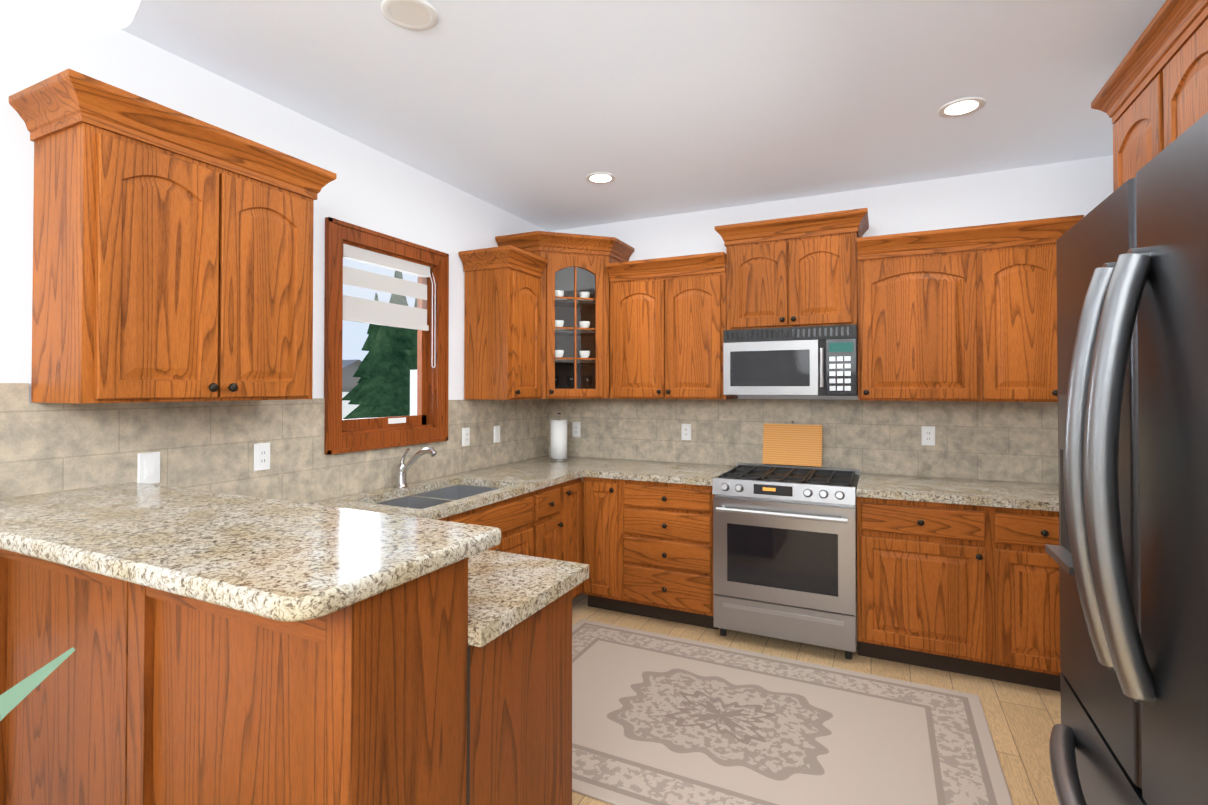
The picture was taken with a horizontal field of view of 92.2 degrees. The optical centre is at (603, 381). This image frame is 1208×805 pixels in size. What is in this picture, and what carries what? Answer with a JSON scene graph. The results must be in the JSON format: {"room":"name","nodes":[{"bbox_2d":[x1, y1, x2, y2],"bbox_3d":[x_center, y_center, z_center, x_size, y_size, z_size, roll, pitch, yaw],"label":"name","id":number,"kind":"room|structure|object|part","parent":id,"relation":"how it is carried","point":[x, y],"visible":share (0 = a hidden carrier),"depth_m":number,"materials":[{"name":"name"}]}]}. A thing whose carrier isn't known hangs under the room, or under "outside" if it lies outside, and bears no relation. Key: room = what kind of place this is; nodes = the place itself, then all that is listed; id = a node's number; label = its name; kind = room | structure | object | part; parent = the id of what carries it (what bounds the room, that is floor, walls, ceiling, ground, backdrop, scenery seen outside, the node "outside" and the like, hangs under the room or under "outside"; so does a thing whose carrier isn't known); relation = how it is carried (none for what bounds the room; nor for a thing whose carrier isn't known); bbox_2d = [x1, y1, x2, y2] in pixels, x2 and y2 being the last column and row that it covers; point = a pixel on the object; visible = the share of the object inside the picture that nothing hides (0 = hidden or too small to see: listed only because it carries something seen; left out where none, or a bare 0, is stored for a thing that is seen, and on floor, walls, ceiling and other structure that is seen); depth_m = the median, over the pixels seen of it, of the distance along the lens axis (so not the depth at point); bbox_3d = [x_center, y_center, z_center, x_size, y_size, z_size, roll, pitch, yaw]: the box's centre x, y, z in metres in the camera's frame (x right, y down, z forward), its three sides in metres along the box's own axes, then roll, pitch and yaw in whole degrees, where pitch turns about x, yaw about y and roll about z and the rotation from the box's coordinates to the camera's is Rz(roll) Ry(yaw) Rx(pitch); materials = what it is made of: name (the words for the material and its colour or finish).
{"room":"kitchen","nodes":[
{"label":"kitchen","id":0,"kind":"room"},
{"bbox_2d":[0,5,548,503],"bbox_3d":[-1.819,0.115,1.859,0.108,2.700,6.200,0,-1,26],"label":"wall","id":1,"kind":"structure","parent":0,"point":[196,445],"depth_m":2.37,"materials":[{"name":"white paint"}]},
{"bbox_2d":[137,452,159,483],"bbox_3d":[-1.638,0.313,2.098,0.011,0.116,0.072,0,-1,26],"label":"outlet","id":2,"kind":"object","parent":1,"relation":"attached to","point":[148,471],"visible":0.93,"depth_m":2.09,"materials":[{"name":"white plastic"}]},
{"bbox_2d":[9,68,336,403],"bbox_3d":[-1.456,-0.398,2.078,0.360,0.930,0.877,0,-1,26],"label":"upper cabinet","id":3,"kind":"object","parent":1,"relation":"attached to","point":[172,255],"visible":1,"depth_m":1.85,"materials":[{"name":"brown wood"}]},
{"bbox_2d":[254,443,269,470],"bbox_3d":[-1.456,0.320,2.482,0.008,0.116,0.072,0,-1,26],"label":"electrical outlet","id":4,"kind":"object","parent":1,"relation":"attached to","point":[261,456],"visible":1,"depth_m":2.48,"materials":[{"name":"white plastic"}]},
{"bbox_2d":[324,217,448,454],"bbox_3d":[-1.183,-0.215,3.170,0.130,1.130,0.847,0,-1,26],"label":"window unit","id":5,"kind":"structure","parent":1,"relation":"in","point":[427,318],"depth_m":3.13,"materials":[{"name":"brown wood"}]},
{"bbox_3d":[-1.016,-0.366,3.439,0.026,0.566,0.028,0,-1,26],"label":"window cord","id":6,"kind":"part","parent":5,"relation":"part of","materials":[{"name":"white plastic"}]},
{"bbox_2d":[462,427,469,445],"bbox_3d":[-0.875,0.350,3.698,0.008,0.116,0.072,0,-1,26],"label":"electrical outlet","id":7,"kind":"object","parent":1,"relation":"attached to","point":[465,436],"visible":1,"depth_m":3.69,"materials":[{"name":"white plastic"}]},
{"bbox_2d":[494,425,499,442],"bbox_3d":[-0.732,0.359,3.995,0.011,0.116,0.072,0,-1,26],"label":"outlet","id":8,"kind":"object","parent":1,"relation":"attached to","point":[496,434],"visible":1,"depth_m":3.99,"materials":[{"name":"white plastic"}]},
{"bbox_2d":[458,245,547,399],"bbox_3d":[-0.641,-0.351,3.749,0.390,0.925,0.435,0,-1,26],"label":"upper cabinet","id":9,"kind":"object","parent":1,"relation":"attached to","point":[502,344],"visible":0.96,"depth_m":3.63,"materials":[{"name":"brown wood"}]},
{"bbox_2d":[121,0,1165,230],"bbox_3d":[-0.180,-1.294,1.093,3.740,0.100,6.400,0,-1,26],"label":"ceiling","id":10,"kind":"structure","parent":0,"point":[536,112],"depth_m":2.41,"materials":[{"name":"white paint"}]},
{"bbox_2d":[0,0,140,34],"bbox_3d":[-1.241,-1.033,1.304,0.320,0.416,0.320,0,-1,26],"label":"pendant light","id":11,"kind":"object","parent":10,"relation":"hanging from","point":[91,17],"visible":1,"depth_m":1.32,"materials":[{"name":"white glass"}]},
{"bbox_2d":[381,0,438,30],"bbox_3d":[-0.648,-1.230,1.944,0.184,0.008,0.184,0,-1,26],"label":"recessed light","id":12,"kind":"object","parent":10,"relation":"in","point":[418,15],"visible":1,"depth_m":1.94,"materials":[{"name":"white plastic"}]},
{"bbox_2d":[585,172,615,183],"bbox_3d":[-0.020,-1.212,3.468,0.184,0.008,0.184,0,-1,26],"label":"recessed light","id":13,"kind":"object","parent":10,"relation":"in","point":[600,178],"visible":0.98,"depth_m":3.46,"materials":[{"name":"white plastic"}]},
{"bbox_2d":[938,97,985,117],"bbox_3d":[1.595,-1.223,2.597,0.184,0.008,0.184,0,-1,26],"label":"recessed light","id":14,"kind":"object","parent":10,"relation":"in","point":[961,107],"visible":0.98,"depth_m":2.59,"materials":[{"name":"white plastic"}]},
{"bbox_2d":[572,592,1060,804],"bbox_3d":[-0.180,1.505,1.061,3.740,0.100,6.400,0,-1,26],"label":"floor","id":15,"kind":"structure","parent":0,"point":[1022,720],"depth_m":2.79,"materials":[{"name":"brown wood"}]},
{"bbox_2d":[0,647,74,720],"bbox_3d":[-0.954,0.822,0.342,0.902,1.251,0.649,0,-1,26],"label":"potted plant","id":16,"kind":"object","parent":15,"relation":"on","point":[14,696],"visible":1,"depth_m":0.45,"materials":[{"name":"green plant"}]},
{"bbox_2d":[0,549,571,804],"bbox_3d":[-0.966,0.926,1.697,1.558,1.073,0.797,0,-1,26],"label":"base cabinet","id":17,"kind":"object","parent":15,"relation":"on","point":[406,693],"visible":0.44,"depth_m":1.27,"materials":[{"name":"brown wood"}]},
{"bbox_2d":[0,482,500,621],"bbox_3d":[-1.064,0.365,1.474,1.580,0.040,0.540,0,-1,26],"label":"bar","id":18,"kind":"object","parent":17,"relation":"on","point":[281,560],"visible":1,"depth_m":1.25,"materials":[{"name":"beige stone"}]},
{"bbox_2d":[468,550,588,646],"bbox_3d":[-0.577,0.569,1.715,0.931,0.040,0.522,0,-1,26],"label":"countertop","id":19,"kind":"structure","parent":17,"relation":"on","point":[507,591],"depth_m":1.56,"materials":[{"name":"beige stone"}]},
{"bbox_2d":[438,477,582,599],"bbox_3d":[-0.800,1.043,3.088,0.660,0.872,1.855,0,-1,26],"label":"base cabinet","id":20,"kind":"object","parent":15,"relation":"on","point":[546,522],"visible":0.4,"depth_m":3.32,"materials":[{"name":"brown wood"}]},
{"bbox_2d":[308,447,611,519],"bbox_3d":[-0.781,0.575,3.154,0.643,0.462,2.943,0,-1,26],"label":"countertop","id":21,"kind":"structure","parent":20,"relation":"on","point":[445,496],"depth_m":3.18,"materials":[{"name":"beige stone"}]},
{"bbox_2d":[395,447,436,487],"bbox_3d":[-0.996,0.454,3.080,0.271,0.221,0.068,0,-1,26],"label":"faucet","id":22,"kind":"object","parent":21,"relation":"on","point":[402,468],"depth_m":3.10,"materials":[{"name":"silver metal"}]},
{"bbox_2d":[375,485,499,508],"bbox_3d":[-0.833,0.705,3.000,0.476,0.200,0.816,0,-1,26],"label":"basin","id":23,"kind":"object","parent":21,"relation":"in","point":[440,494],"depth_m":3.20,"materials":[{"name":"silver metal"}]},
{"bbox_2d":[549,413,568,460],"bbox_3d":[-0.333,0.403,4.305,0.150,0.350,0.150,0,-1,26],"label":"paper towel holder","id":24,"kind":"object","parent":21,"relation":"on","point":[558,439],"visible":1,"depth_m":4.25,"materials":[{"name":"white paper"}]},
{"bbox_2d":[582,477,718,629],"bbox_3d":[0.376,1.052,3.859,0.878,0.872,0.660,0,-1,26],"label":"base cabinet","id":25,"kind":"object","parent":15,"relation":"on","point":[647,548],"visible":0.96,"depth_m":3.58,"materials":[{"name":"brown wood"}]},
{"bbox_2d":[584,459,735,485],"bbox_3d":[0.398,0.593,3.865,0.839,0.040,0.643,0,-1,26],"label":"countertop","id":26,"kind":"structure","parent":25,"relation":"on","point":[638,470],"depth_m":3.72,"materials":[{"name":"beige stone"}]},
{"bbox_2d":[712,462,859,659],"bbox_3d":[1.097,1.012,3.461,0.758,0.942,0.719,0,-1,26],"label":"range","id":27,"kind":"object","parent":15,"relation":"on","point":[784,552],"visible":0.98,"depth_m":3.19,"materials":[{"name":"silver metal"}]},
{"bbox_2d":[762,421,822,466],"bbox_3d":[1.225,0.399,3.787,0.367,0.284,0.074,0,-1,26],"label":"cutting board","id":28,"kind":"object","parent":27,"relation":"on","point":[794,444],"visible":0.98,"depth_m":3.77,"materials":[{"name":"brown wood"}]},
{"bbox_2d":[572,619,1012,804],"bbox_3d":[0.508,1.466,2.550,2.100,0.010,1.380,0,-1,26],"label":"area rug","id":29,"kind":"object","parent":15,"relation":"on","point":[659,719],"visible":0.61,"depth_m":2.42,"materials":[{"name":"beige fabric"}]},
{"bbox_2d":[857,497,1061,691],"bbox_3d":[2.026,1.043,3.072,1.245,0.872,0.660,0,-1,26],"label":"base cabinet","id":30,"kind":"object","parent":15,"relation":"on","point":[972,590],"visible":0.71,"depth_m":2.88,"materials":[{"name":"brown wood"}]},
{"bbox_2d":[856,473,1058,511],"bbox_3d":[2.034,0.584,3.084,1.254,0.040,0.643,0,-1,26],"label":"countertop","id":31,"kind":"structure","parent":30,"relation":"on","point":[1020,495],"depth_m":3.02,"materials":[{"name":"beige stone"}]},
{"bbox_2d":[1045,112,1207,804],"bbox_3d":[1.141,0.562,0.762,0.846,1.780,0.915,0,-1,26],"label":"fridge","id":32,"kind":"object","parent":15,"relation":"on","point":[1128,554],"visible":1,"depth_m":0.87,"materials":[{"name":"black metal"}]},
{"bbox_2d":[549,155,1112,483],"bbox_3d":[1.175,0.138,3.916,3.740,2.700,0.108,0,-1,26],"label":"wall","id":33,"kind":"structure","parent":0,"point":[999,441],"depth_m":3.61,"materials":[{"name":"white paint"}]},
{"bbox_2d":[495,231,633,398],"bbox_3d":[-0.260,-0.439,4.149,0.735,1.110,0.717,0,-1,26],"label":"upper cabinet","id":34,"kind":"object","parent":33,"relation":"attached to","point":[575,321],"visible":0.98,"depth_m":4.00,"materials":[{"name":"brown wood"}]},
{"bbox_2d":[572,422,579,436],"bbox_3d":[-0.216,0.370,4.513,0.072,0.116,0.008,0,-1,26],"label":"electrical outlet","id":35,"kind":"object","parent":33,"relation":"attached to","point":[575,429],"visible":1,"depth_m":4.51,"materials":[{"name":"white plastic"}]},
{"bbox_2d":[607,252,737,398],"bbox_3d":[0.466,-0.348,3.982,0.808,0.925,0.390,0,-1,26],"label":"upper cabinet","id":36,"kind":"object","parent":33,"relation":"attached to","point":[668,321],"visible":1,"depth_m":3.83,"materials":[{"name":"brown wood"}]},
{"bbox_2d":[681,424,690,439],"bbox_3d":[0.583,0.356,4.131,0.072,0.116,0.008,0,-1,26],"label":"electrical outlet","id":37,"kind":"object","parent":33,"relation":"attached to","point":[685,431],"visible":1,"depth_m":4.13,"materials":[{"name":"white plastic"}]},
{"bbox_2d":[715,208,868,329],"bbox_3d":[1.176,-0.653,3.647,0.878,0.653,0.390,0,-1,26],"label":"upper cabinet","id":38,"kind":"object","parent":33,"relation":"attached to","point":[798,271],"visible":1,"depth_m":3.49,"materials":[{"name":"brown wood"}]},
{"bbox_2d":[723,324,857,395],"bbox_3d":[1.163,-0.119,3.613,0.758,0.404,0.450,0,-1,26],"label":"microwave","id":39,"kind":"object","parent":38,"relation":"attached to","point":[807,361],"visible":1,"depth_m":3.42,"materials":[{"name":"silver metal"}]},
{"bbox_2d":[921,426,934,445],"bbox_3d":[1.942,0.323,3.483,0.072,0.116,0.008,0,-1,26],"label":"electrical outlet","id":40,"kind":"object","parent":33,"relation":"attached to","point":[928,435],"visible":1,"depth_m":3.48,"materials":[{"name":"white plastic"}]},
{"bbox_2d":[857,215,1083,401],"bbox_3d":[1.985,-0.357,3.257,1.026,0.925,0.390,0,-1,26],"label":"upper cabinet","id":41,"kind":"object","parent":33,"relation":"attached to","point":[968,313],"visible":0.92,"depth_m":3.12,"materials":[{"name":"brown wood"}]},
{"bbox_2d":[1091,0,1207,191],"bbox_3d":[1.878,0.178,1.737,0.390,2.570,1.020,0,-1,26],"label":"upper cabinet","id":42,"kind":"object","parent":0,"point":[1151,99],"visible":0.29,"depth_m":1.83,"materials":[{"name":"brown wood"}]},
{"label":"outside","id":43,"kind":"structure","parent":0,"visible":0},
{"bbox_2d":[342,271,416,418],"bbox_3d":[-19.703,0.496,11.058,39.700,8.350,55.000,0,-1,26],"label":"trees","id":44,"kind":"object","parent":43,"point":[380,380],"visible":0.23,"depth_m":10.68,"materials":[{"name":"green plant"}]},
{"bbox_3d":[-1.771,2.197,5.486,0.090,4.620,0.090,0,-1,26],"label":"post","id":45,"kind":"part","parent":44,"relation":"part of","materials":[{"name":"white"}]}
]}

